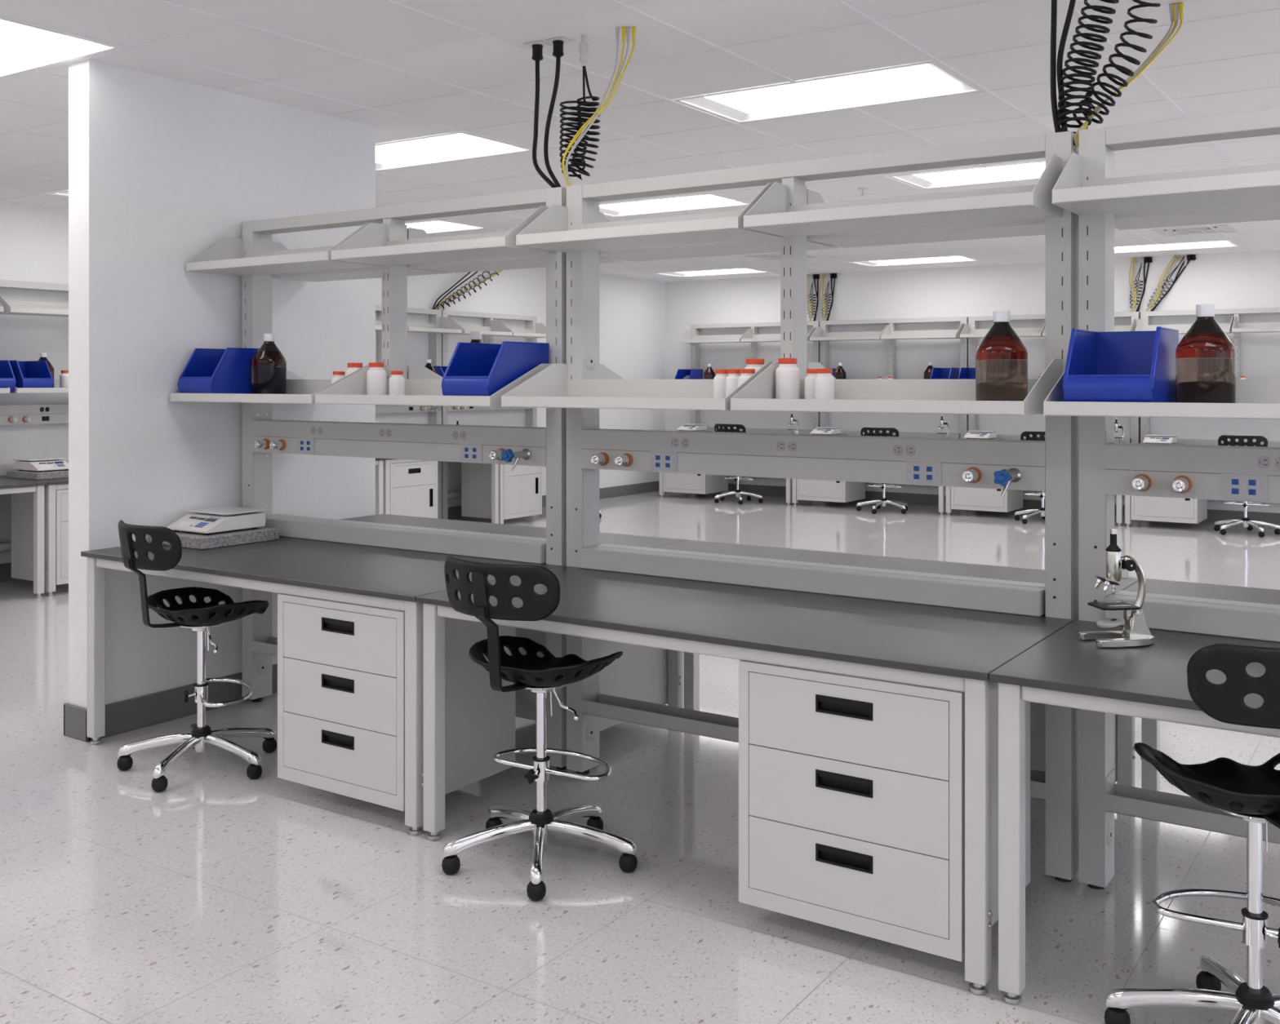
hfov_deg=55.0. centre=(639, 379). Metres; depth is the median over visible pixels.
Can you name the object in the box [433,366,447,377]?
storage bin
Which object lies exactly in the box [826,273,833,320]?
power cord
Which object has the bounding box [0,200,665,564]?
wall
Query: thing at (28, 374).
storage bin
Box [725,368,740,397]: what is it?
jar
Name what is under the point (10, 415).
frame
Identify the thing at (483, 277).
coiled hose
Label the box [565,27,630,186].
cable
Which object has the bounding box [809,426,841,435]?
weighing balance
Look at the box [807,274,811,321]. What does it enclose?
cable
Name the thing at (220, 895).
floor
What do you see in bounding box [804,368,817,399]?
jar
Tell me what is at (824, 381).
jar
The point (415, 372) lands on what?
steel shelf
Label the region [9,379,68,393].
steel shelf
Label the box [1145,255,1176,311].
cable
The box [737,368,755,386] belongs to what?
jar
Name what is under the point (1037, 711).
drawer cabinet
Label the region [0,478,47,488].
countertop
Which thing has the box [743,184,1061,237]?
tray
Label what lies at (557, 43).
power cord
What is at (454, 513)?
baseboard
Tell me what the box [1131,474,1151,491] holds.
outlet
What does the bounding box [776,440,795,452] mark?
power outlet
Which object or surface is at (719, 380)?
jar
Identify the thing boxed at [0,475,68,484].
countertop
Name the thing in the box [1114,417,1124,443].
microscope
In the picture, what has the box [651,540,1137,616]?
countertop
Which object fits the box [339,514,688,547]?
countertop
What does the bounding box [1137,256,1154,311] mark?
power cord
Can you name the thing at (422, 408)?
outlet
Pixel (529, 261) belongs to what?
shelf board
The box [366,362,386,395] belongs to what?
jar
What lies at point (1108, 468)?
frame
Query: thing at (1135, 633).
microscope
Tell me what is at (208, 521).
weighing balance
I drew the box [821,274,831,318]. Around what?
coiled hose
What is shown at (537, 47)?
power cord
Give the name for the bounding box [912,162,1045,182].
diffuser
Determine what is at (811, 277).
coiled hose
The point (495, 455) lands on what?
outlet
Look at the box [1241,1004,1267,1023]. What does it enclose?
hub
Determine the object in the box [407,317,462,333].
steel shelf
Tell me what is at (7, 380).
storage bin
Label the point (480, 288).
coiled hose
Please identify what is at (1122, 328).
tray
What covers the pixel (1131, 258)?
cable
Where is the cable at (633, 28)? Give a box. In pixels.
[562,26,635,186]
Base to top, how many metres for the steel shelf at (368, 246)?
0.168 m
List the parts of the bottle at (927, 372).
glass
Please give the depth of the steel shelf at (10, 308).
8.77 m
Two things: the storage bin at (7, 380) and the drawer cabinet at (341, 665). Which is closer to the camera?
the drawer cabinet at (341, 665)
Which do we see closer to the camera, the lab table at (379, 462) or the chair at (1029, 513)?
the lab table at (379, 462)
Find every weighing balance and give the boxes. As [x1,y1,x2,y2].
[13,457,68,472]
[166,506,267,535]
[676,423,707,431]
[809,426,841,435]
[964,430,996,439]
[1142,434,1177,444]
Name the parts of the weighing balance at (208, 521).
label panel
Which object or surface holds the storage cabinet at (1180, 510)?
attached to the lab table at (1127, 498)
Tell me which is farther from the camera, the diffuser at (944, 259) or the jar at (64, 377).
the diffuser at (944, 259)
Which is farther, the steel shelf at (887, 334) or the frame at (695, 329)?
the frame at (695, 329)
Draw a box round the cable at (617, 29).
[564,27,619,186]
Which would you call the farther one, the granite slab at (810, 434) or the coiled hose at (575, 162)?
the granite slab at (810, 434)
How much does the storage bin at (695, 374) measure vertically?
0.225 m
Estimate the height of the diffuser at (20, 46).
0.005 m
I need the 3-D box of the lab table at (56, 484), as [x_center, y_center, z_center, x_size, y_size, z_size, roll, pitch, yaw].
[-3.844,1.068,9.061,0.772,0.768,1.547,0,0,34]
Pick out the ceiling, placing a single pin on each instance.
(1224, 57)
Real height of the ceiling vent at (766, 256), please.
0.015 m
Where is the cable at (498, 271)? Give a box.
[438,271,498,307]
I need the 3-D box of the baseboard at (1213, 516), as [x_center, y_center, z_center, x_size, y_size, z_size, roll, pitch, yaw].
[6.931,1.387,11.781,15.880,0.130,0.012,0,0,34]
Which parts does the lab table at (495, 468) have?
leg, leg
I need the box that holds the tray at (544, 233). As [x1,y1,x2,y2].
[515,210,777,253]
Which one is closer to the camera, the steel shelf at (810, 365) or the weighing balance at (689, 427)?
the steel shelf at (810, 365)
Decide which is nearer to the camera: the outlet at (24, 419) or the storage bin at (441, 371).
the outlet at (24, 419)
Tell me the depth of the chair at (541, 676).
3.61 m
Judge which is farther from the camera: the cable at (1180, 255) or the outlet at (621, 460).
the cable at (1180, 255)
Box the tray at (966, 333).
[960,328,1044,338]
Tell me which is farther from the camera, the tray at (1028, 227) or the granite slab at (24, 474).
the granite slab at (24, 474)
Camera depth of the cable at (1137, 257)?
12.89 m
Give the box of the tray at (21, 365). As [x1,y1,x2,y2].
[17,361,26,377]
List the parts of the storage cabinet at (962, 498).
door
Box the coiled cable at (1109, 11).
[1057,0,1119,146]
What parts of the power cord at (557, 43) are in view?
cord, ceiling plate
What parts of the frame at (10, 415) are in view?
rail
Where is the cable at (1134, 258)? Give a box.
[1131,257,1135,311]
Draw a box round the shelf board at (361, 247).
[330,230,552,266]
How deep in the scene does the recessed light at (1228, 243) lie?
12.05 m
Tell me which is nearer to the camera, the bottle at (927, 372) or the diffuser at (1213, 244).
the diffuser at (1213, 244)
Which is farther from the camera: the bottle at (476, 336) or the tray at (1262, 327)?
the tray at (1262, 327)
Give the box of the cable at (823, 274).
[822,274,823,319]
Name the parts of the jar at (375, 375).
lid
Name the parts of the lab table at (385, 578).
leg, leg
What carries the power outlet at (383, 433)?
attached to the frame at (262, 436)
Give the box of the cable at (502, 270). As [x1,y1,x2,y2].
[437,270,502,310]
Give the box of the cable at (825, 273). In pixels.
[822,273,826,320]
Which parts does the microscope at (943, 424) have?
arm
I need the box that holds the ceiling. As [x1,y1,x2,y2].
[0,0,1279,282]
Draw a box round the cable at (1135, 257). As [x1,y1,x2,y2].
[1132,257,1136,311]
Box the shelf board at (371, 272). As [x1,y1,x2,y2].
[271,266,453,282]
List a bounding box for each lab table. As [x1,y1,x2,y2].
[0,475,68,596]
[0,478,47,598]
[80,536,563,835]
[339,514,688,708]
[375,457,385,515]
[383,458,498,524]
[416,565,1074,995]
[498,464,503,524]
[651,540,1137,786]
[658,472,791,505]
[791,479,944,515]
[945,486,1123,526]
[989,620,1279,1004]
[1123,578,1279,791]
[1124,495,1131,526]
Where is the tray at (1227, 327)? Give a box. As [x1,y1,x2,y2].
[1134,323,1233,334]
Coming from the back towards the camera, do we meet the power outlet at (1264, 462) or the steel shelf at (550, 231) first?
the steel shelf at (550, 231)
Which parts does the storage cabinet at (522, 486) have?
drawer, door, pull handle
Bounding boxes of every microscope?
[786,413,799,434]
[937,415,950,438]
[1079,528,1154,648]
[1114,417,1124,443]
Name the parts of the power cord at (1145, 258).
cord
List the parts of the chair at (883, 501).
leg, leg, backrest, leg, leg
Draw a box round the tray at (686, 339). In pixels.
[678,334,745,343]
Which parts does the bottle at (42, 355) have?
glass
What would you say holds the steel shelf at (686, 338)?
attached to the frame at (695, 329)
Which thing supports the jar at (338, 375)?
in the steel shelf at (298, 391)
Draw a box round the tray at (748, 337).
[741,333,808,342]
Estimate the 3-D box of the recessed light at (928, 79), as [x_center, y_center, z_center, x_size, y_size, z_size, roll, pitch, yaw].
[0.841,-1.305,5.564,1.248,0.038,0.614,0,0,34]
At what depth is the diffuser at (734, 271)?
14.92 m
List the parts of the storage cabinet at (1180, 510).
door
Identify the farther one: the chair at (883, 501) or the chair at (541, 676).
the chair at (883, 501)
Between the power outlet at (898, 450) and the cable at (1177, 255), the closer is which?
the power outlet at (898, 450)
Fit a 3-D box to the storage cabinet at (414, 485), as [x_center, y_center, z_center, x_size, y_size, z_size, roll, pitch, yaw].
[-2.269,1.063,11.258,0.562,0.638,0.604,0,0,34]
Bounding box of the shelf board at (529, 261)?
[408,254,622,272]
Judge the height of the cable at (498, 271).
0.626 m
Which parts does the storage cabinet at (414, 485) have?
drawer, door, pull handle, pull handle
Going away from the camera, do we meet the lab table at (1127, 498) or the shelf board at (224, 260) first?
the shelf board at (224, 260)
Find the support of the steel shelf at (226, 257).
attached to the frame at (262, 436)
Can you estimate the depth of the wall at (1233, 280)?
14.12 m
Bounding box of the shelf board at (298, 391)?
[169,379,331,404]
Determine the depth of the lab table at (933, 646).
3.40 m
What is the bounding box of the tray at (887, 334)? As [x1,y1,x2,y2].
[880,329,960,340]
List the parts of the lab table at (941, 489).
leg, leg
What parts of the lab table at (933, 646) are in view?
leg, leg, rail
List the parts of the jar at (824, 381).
lid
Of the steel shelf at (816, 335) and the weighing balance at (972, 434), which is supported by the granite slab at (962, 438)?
the weighing balance at (972, 434)
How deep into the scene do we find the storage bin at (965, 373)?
13.74 m
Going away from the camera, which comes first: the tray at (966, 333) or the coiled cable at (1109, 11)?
the coiled cable at (1109, 11)
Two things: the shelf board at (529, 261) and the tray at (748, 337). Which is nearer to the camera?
the shelf board at (529, 261)
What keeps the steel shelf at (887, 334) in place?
attached to the frame at (824, 325)
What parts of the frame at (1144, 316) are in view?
post, plate, rail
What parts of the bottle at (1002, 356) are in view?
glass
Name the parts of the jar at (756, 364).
lid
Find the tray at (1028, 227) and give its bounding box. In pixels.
[808,218,1045,248]
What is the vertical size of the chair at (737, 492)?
0.936 m
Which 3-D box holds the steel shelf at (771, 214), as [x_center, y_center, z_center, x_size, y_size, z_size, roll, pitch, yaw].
[0.765,-0.550,3.647,0.880,0.168,0.294,0,0,34]
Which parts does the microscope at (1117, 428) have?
arm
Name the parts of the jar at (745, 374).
lid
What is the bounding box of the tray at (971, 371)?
[968,368,975,378]
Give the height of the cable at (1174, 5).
0.620 m
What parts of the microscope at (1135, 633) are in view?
focus knob, arm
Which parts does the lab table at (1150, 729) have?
leg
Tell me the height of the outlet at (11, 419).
0.047 m
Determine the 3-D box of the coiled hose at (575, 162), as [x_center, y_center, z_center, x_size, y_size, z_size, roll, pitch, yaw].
[-0.226,-1.017,4.583,0.127,0.540,0.159,0,0,-41]
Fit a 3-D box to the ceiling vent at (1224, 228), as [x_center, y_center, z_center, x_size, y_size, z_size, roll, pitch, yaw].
[4.783,-1.282,10.601,0.600,0.015,0.600,0,0,34]
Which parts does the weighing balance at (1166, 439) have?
label panel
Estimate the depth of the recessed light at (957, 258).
13.52 m
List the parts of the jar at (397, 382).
lid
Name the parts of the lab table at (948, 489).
leg, leg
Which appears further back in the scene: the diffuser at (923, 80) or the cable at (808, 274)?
the cable at (808, 274)
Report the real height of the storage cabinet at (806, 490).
0.638 m
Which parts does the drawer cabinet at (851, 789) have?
pull handle, pull handle, pull handle, drawer, drawer, drawer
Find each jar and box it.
[59,370,68,387]
[331,371,345,383]
[345,363,362,376]
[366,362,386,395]
[389,371,404,395]
[713,369,728,398]
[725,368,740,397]
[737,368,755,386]
[744,359,764,373]
[775,358,799,399]
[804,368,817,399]
[814,368,834,399]
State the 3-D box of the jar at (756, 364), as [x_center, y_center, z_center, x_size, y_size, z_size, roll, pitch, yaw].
[0.374,0.011,3.998,0.077,0.158,0.077,0,0,34]
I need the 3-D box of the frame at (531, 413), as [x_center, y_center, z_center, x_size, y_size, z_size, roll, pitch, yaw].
[-1.573,0.370,13.136,0.245,2.163,1.528,0,0,34]
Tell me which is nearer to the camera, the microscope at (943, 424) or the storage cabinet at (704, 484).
the microscope at (943, 424)
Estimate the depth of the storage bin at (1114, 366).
3.23 m
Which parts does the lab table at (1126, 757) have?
leg, leg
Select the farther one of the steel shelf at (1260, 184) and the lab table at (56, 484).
the lab table at (56, 484)
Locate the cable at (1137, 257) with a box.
[1133,257,1138,311]
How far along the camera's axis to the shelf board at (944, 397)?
3.65 m
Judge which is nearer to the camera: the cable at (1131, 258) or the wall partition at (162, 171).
the wall partition at (162, 171)
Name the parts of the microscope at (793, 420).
arm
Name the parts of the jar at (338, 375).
lid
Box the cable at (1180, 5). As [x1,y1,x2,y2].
[1083,3,1183,129]
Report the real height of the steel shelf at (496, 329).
0.168 m
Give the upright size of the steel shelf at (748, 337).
0.168 m
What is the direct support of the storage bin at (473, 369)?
on the steel shelf at (352, 390)
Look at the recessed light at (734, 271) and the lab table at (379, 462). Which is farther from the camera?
the recessed light at (734, 271)
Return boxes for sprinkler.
[857,187,868,195]
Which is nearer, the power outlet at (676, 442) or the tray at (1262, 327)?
the power outlet at (676, 442)
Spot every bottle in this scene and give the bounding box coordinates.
[38,352,53,387]
[251,333,286,394]
[424,360,436,373]
[470,331,483,343]
[703,364,715,379]
[833,363,846,379]
[924,362,933,379]
[975,310,1027,401]
[1175,303,1235,403]
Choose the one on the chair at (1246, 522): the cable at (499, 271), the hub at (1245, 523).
the hub at (1245, 523)
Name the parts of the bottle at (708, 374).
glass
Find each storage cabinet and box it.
[11,489,68,585]
[390,461,437,518]
[461,462,542,519]
[662,472,728,494]
[796,479,865,502]
[951,486,1022,512]
[1130,495,1207,524]
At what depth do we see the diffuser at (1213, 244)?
12.03 m
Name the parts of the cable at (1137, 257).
cord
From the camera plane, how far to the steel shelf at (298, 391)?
5.04 m
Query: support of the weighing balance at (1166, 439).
on the granite slab at (1140, 443)
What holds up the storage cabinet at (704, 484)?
attached to the lab table at (788, 482)
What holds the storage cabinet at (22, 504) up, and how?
attached to the lab table at (56, 484)
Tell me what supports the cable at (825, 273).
hanging from the ceiling
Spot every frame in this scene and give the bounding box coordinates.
[0,280,68,551]
[241,186,567,770]
[375,305,441,519]
[441,310,537,519]
[566,131,1079,882]
[690,320,820,479]
[820,316,968,487]
[968,311,1140,496]
[1079,108,1279,889]
[1140,307,1279,503]
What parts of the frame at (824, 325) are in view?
post, plate, rail, post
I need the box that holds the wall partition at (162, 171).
[68,59,375,708]
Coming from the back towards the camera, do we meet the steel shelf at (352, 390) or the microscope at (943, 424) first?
the microscope at (943, 424)
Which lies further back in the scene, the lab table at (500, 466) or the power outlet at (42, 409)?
the lab table at (500, 466)
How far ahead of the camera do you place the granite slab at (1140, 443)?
12.32 m
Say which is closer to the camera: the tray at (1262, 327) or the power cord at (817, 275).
the tray at (1262, 327)
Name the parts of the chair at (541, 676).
leg, backrest, leg, clamp knob, leg, seat plate, seat, gas rod, height lever, leg, leg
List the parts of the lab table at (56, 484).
leg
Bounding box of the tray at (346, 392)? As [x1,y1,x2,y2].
[315,379,490,407]
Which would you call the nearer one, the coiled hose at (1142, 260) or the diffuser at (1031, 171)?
the diffuser at (1031, 171)
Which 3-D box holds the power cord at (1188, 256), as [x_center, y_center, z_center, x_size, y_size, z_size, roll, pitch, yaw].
[5.483,-0.977,12.707,0.453,0.627,0.079,0,0,27]
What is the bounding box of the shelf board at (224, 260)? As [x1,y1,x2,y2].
[186,245,380,276]
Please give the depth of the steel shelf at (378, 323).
11.68 m
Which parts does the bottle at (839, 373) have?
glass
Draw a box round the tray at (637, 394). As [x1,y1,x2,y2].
[501,379,725,410]
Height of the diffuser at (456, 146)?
0.005 m
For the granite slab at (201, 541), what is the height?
0.045 m
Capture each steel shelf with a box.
[0,295,68,317]
[0,303,3,312]
[0,387,9,393]
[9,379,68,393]
[169,365,368,404]
[186,222,381,276]
[271,228,453,282]
[286,365,408,379]
[315,364,551,407]
[330,205,556,266]
[375,320,382,331]
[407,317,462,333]
[408,227,622,272]
[408,365,443,379]
[444,317,512,336]
[497,320,546,338]
[501,361,774,410]
[515,182,782,253]
[599,212,839,262]
[599,364,623,379]
[678,328,748,343]
[730,359,1062,415]
[741,327,816,342]
[743,154,1062,237]
[807,189,1045,248]
[807,362,836,379]
[809,325,888,341]
[880,323,964,340]
[960,322,1045,338]
[1042,319,1136,336]
[1043,371,1279,419]
[1052,152,1279,216]
[1114,201,1279,230]
[1134,316,1234,334]
[1231,316,1279,333]
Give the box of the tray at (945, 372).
[941,368,951,378]
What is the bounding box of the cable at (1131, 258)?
[1128,257,1135,311]
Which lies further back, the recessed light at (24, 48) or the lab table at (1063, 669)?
the recessed light at (24, 48)
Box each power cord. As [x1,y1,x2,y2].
[431,271,471,309]
[433,271,478,309]
[523,41,556,187]
[543,37,572,187]
[810,274,818,321]
[814,274,819,321]
[826,272,837,320]
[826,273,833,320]
[1049,0,1061,133]
[1056,0,1075,132]
[1135,256,1149,311]
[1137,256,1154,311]
[1150,254,1191,311]
[1152,253,1197,311]
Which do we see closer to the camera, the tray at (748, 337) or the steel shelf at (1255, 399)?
the steel shelf at (1255, 399)
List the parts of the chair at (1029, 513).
leg, leg, backrest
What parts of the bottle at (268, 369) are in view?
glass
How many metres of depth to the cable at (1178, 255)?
12.72 m
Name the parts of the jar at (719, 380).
lid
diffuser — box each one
[0,19,93,66]
[375,133,511,164]
[405,221,467,229]
[599,195,733,211]
[678,268,752,274]
[705,63,962,113]
[869,256,964,262]
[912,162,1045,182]
[1114,240,1230,249]
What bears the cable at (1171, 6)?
hanging from the ceiling
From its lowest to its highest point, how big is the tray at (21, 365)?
0.224 m
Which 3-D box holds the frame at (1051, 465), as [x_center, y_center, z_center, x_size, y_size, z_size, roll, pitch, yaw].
[0.480,0.370,4.013,1.807,2.163,0.263,0,0,34]
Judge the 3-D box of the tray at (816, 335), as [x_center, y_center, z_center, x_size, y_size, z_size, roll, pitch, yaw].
[2.460,-0.516,14.457,0.880,0.100,0.292,0,0,34]
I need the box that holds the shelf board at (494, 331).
[444,325,512,336]
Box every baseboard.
[0,480,658,582]
[63,663,277,742]
[716,484,1279,525]
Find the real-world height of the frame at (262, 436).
2.163 m
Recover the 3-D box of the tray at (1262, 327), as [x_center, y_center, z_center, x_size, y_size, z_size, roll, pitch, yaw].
[6.247,-0.516,11.925,0.880,0.100,0.292,0,0,34]
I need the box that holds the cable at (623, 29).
[561,26,626,186]
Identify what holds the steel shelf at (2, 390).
attached to the frame
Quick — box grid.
[0,0,1251,280]
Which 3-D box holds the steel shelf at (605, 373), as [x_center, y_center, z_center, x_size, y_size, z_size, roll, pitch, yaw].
[0.279,0.017,4.505,0.880,0.152,0.374,0,0,34]
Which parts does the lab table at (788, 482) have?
leg, leg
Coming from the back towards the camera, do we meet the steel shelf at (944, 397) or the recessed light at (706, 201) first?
the recessed light at (706, 201)
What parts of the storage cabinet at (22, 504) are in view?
drawer, door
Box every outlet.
[8,416,17,422]
[22,416,31,422]
[40,407,48,412]
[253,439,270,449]
[269,439,285,450]
[310,426,322,435]
[378,428,391,437]
[420,406,426,410]
[452,431,466,439]
[488,448,505,461]
[591,452,608,466]
[614,453,632,466]
[671,437,688,448]
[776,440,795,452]
[893,444,915,456]
[961,467,981,483]
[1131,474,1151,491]
[1171,475,1191,493]
[1257,456,1279,469]
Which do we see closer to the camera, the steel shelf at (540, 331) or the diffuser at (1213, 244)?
the diffuser at (1213, 244)
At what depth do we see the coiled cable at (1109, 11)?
3.54 m
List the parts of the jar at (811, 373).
lid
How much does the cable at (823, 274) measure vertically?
0.620 m
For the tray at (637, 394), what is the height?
0.095 m
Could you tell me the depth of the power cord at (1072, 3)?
3.60 m
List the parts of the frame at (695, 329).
post, plate, rail, post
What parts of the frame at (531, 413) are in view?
post, rail, plate, post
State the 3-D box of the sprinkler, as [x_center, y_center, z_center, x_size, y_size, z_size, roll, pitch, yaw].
[1.499,-1.266,8.262,0.072,0.045,0.072,0,0,34]
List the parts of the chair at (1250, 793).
leg, seat, leg, backrest, seat plate, leg, gas rod, leg, clamp knob, leg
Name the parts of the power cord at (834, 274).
cord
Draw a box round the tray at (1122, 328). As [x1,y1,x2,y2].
[1042,325,1131,336]
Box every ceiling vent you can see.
[742,253,818,260]
[1150,224,1237,236]
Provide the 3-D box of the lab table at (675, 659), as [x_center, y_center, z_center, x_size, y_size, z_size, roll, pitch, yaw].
[-0.765,1.068,5.442,1.826,0.768,0.772,0,0,34]
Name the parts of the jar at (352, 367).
lid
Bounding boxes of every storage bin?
[0,360,16,392]
[8,360,53,388]
[177,347,259,394]
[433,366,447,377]
[441,341,549,395]
[674,368,702,379]
[929,368,959,379]
[958,368,975,379]
[1062,326,1178,402]
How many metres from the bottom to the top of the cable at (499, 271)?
0.626 m
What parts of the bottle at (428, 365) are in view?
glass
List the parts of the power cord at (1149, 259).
cord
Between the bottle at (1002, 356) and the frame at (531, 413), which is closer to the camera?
the bottle at (1002, 356)
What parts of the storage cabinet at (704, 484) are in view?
door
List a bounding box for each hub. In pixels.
[194,737,208,752]
[532,824,550,843]
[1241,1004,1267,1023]
[1242,520,1248,527]
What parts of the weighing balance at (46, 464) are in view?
label panel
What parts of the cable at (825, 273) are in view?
cord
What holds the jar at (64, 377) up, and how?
in the steel shelf at (56, 389)
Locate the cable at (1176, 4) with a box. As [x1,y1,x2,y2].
[1078,3,1178,144]
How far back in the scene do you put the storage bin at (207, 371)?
5.20 m
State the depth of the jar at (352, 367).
4.94 m
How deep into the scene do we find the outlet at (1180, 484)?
3.31 m
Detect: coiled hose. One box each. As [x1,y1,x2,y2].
[436,270,500,310]
[442,270,501,310]
[559,35,599,180]
[807,275,816,318]
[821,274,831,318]
[1072,0,1160,129]
[1129,257,1144,308]
[1147,255,1187,307]
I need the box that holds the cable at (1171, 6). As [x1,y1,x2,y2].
[1074,4,1173,147]
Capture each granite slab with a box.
[6,469,68,479]
[147,527,279,550]
[809,434,847,435]
[961,438,1002,439]
[1140,443,1183,444]
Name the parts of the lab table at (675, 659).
leg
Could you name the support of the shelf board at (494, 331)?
on the steel shelf at (496, 329)
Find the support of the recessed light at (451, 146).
in the ceiling
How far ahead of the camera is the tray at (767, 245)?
4.44 m
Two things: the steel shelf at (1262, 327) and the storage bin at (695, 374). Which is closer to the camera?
the steel shelf at (1262, 327)
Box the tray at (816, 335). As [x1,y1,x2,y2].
[809,331,888,341]
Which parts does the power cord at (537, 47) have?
ceiling plate, cord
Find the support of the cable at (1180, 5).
hanging from the ceiling
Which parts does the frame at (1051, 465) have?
post, plate, plate, plate, data plate, rail, data plate, valve handle, plate, post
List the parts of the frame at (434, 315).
rail, plate, post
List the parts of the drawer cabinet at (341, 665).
pull handle, pull handle, pull handle, drawer, drawer, drawer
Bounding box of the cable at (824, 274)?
[822,274,825,320]
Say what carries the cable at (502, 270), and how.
hanging from the ceiling
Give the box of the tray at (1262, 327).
[1231,322,1279,333]
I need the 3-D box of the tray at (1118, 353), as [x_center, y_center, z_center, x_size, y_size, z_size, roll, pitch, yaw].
[1.288,-0.022,3.269,0.207,0.224,0.310,0,0,34]
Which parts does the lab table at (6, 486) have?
leg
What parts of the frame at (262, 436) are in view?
post, plate, plate, plate, data plate, rail, data plate, valve handle, post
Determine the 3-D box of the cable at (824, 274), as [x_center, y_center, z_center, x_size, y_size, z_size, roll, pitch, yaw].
[2.222,-0.978,14.850,0.034,0.620,0.114,0,0,6]
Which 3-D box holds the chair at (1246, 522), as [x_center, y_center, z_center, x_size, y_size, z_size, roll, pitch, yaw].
[5.723,0.984,11.584,0.576,0.936,0.551,0,0,-2]
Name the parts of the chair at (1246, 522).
leg, leg, backrest, leg, leg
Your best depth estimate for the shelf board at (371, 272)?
5.45 m
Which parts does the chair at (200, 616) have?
backrest, leg, leg, clamp knob, leg, seat plate, seat, gas rod, height lever, leg, leg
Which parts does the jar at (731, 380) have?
lid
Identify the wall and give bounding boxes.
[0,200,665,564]
[665,243,1279,513]
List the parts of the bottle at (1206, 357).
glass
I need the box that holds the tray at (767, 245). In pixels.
[599,237,839,262]
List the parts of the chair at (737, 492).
leg, backrest, leg, leg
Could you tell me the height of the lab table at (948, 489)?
0.768 m
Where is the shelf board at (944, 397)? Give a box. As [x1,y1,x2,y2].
[730,379,1038,415]
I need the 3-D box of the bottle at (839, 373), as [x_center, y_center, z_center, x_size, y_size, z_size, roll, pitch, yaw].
[2.333,-0.054,14.342,0.143,0.286,0.143,0,0,34]
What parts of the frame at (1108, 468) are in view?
post, plate, plate, plate, rail, data plate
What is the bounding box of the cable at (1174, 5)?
[1076,4,1176,146]
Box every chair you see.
[116,520,276,792]
[441,556,637,901]
[714,423,763,504]
[856,427,907,514]
[1013,431,1044,524]
[1104,644,1279,1023]
[1213,435,1279,537]
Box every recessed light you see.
[0,18,121,79]
[48,190,68,195]
[375,131,532,171]
[404,220,484,234]
[599,193,748,217]
[657,268,768,276]
[672,60,982,124]
[849,255,979,266]
[888,160,1116,189]
[1114,240,1239,253]
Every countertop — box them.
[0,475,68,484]
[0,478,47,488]
[80,536,563,602]
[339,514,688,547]
[416,565,1074,681]
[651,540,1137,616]
[989,620,1279,711]
[1123,578,1279,604]
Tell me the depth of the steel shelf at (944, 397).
3.61 m
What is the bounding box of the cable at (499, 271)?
[440,271,500,306]
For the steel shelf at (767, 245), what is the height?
0.168 m
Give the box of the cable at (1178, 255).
[1146,255,1179,311]
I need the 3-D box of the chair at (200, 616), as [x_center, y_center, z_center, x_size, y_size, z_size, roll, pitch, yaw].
[-1.649,0.984,4.582,0.576,0.936,0.551,0,0,11]
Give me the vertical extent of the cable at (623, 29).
0.619 m
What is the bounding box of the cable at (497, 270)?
[436,270,498,309]
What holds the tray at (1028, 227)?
on the steel shelf at (1028, 227)
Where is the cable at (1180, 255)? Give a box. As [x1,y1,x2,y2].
[1146,255,1181,311]
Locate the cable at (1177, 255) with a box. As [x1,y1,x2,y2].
[1146,255,1177,311]
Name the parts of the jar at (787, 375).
lid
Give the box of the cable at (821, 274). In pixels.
[820,274,824,320]
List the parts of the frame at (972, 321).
post, plate, rail, post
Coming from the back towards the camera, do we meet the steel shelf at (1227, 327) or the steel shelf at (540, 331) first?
the steel shelf at (540, 331)
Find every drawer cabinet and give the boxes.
[277,593,515,811]
[515,563,667,731]
[738,660,1030,962]
[1030,615,1116,821]
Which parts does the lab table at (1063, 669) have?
leg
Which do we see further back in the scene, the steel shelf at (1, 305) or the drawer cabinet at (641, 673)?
the steel shelf at (1, 305)
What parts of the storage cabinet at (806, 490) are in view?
door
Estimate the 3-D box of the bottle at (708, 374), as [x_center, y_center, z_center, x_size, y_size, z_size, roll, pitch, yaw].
[0.869,-0.054,15.381,0.143,0.286,0.143,0,0,34]
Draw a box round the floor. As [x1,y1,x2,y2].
[0,491,1279,1023]
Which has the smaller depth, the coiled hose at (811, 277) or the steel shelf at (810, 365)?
the steel shelf at (810, 365)
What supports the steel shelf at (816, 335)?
attached to the frame at (824, 325)
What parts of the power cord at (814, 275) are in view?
cord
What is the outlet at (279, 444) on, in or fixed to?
attached to the frame at (262, 436)

